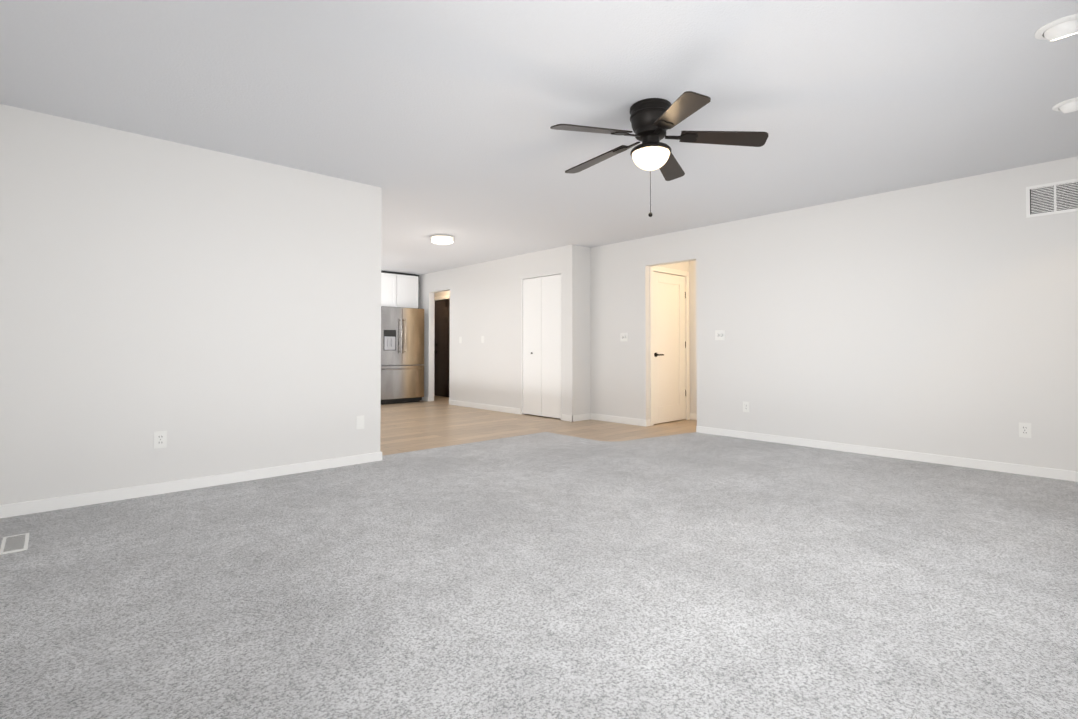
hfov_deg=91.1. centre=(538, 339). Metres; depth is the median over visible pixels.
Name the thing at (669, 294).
hall door
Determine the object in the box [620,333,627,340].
light switch
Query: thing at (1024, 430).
outlet
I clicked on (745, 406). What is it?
outlet
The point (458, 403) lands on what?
baseboard
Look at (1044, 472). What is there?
baseboard
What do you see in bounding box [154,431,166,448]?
outlet
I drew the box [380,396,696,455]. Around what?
floor
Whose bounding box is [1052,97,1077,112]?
recessed light
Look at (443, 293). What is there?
wall
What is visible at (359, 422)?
outlet
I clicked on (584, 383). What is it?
wall
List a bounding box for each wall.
[0,104,381,504]
[419,244,577,419]
[434,291,449,395]
[578,246,590,414]
[590,156,1077,470]
[659,261,688,271]
[689,261,696,413]
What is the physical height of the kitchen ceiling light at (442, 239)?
0.088 m
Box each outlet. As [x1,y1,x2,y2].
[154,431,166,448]
[356,415,363,428]
[743,401,748,411]
[1019,422,1030,437]
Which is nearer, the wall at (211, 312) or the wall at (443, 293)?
the wall at (211, 312)
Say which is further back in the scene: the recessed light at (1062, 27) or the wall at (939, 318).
the wall at (939, 318)
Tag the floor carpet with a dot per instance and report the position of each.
(676, 576)
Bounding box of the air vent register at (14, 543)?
[0,533,29,554]
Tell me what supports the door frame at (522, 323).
attached to the wall at (486, 300)
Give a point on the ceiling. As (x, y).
(434, 116)
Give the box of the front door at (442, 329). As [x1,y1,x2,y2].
[434,299,449,396]
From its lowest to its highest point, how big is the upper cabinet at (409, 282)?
0.672 m
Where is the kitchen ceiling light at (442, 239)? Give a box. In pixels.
[430,235,453,244]
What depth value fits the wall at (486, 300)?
8.66 m
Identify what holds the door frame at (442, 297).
attached to the wall at (443, 293)
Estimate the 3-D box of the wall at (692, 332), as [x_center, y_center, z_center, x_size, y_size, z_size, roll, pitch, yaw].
[2.685,-0.103,7.135,0.120,2.470,1.416,1,-1,-43]
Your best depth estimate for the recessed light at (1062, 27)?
2.37 m
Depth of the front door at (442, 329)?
11.16 m
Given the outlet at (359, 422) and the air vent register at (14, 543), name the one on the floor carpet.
the air vent register at (14, 543)
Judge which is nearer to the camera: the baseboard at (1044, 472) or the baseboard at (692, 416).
the baseboard at (1044, 472)
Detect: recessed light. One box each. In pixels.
[1035,14,1077,40]
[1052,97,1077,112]
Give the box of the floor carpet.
[0,432,1077,718]
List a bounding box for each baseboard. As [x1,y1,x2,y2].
[0,451,381,517]
[449,400,520,413]
[568,413,591,421]
[592,413,647,426]
[690,413,696,419]
[696,426,1077,481]
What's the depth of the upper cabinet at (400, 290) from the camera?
9.91 m
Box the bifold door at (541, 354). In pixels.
[523,274,560,418]
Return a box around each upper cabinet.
[381,271,400,306]
[399,273,418,308]
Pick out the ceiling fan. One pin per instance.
(653, 120)
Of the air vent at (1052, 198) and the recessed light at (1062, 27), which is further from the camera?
the air vent at (1052, 198)
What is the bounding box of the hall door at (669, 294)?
[653,272,685,423]
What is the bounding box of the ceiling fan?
[550,91,768,216]
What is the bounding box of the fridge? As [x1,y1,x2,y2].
[381,307,423,404]
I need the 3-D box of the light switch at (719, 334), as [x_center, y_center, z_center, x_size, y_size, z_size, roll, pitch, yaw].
[2.092,-0.055,6.131,0.021,0.116,0.118,1,-1,-43]
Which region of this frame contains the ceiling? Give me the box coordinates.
[0,0,1077,274]
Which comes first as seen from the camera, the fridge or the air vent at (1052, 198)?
the air vent at (1052, 198)
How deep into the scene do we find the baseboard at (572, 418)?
7.44 m
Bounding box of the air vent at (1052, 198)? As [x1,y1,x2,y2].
[1026,178,1077,217]
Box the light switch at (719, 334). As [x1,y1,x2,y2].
[715,330,724,339]
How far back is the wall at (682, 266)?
7.47 m
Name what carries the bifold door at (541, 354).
in the wall at (486, 300)
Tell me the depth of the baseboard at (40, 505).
3.68 m
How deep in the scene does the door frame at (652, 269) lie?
7.29 m
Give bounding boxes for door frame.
[434,295,449,299]
[522,273,560,414]
[649,266,689,425]
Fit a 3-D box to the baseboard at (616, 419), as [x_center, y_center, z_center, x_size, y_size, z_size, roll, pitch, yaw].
[1.072,1.090,7.240,0.028,0.088,0.978,1,-1,-43]

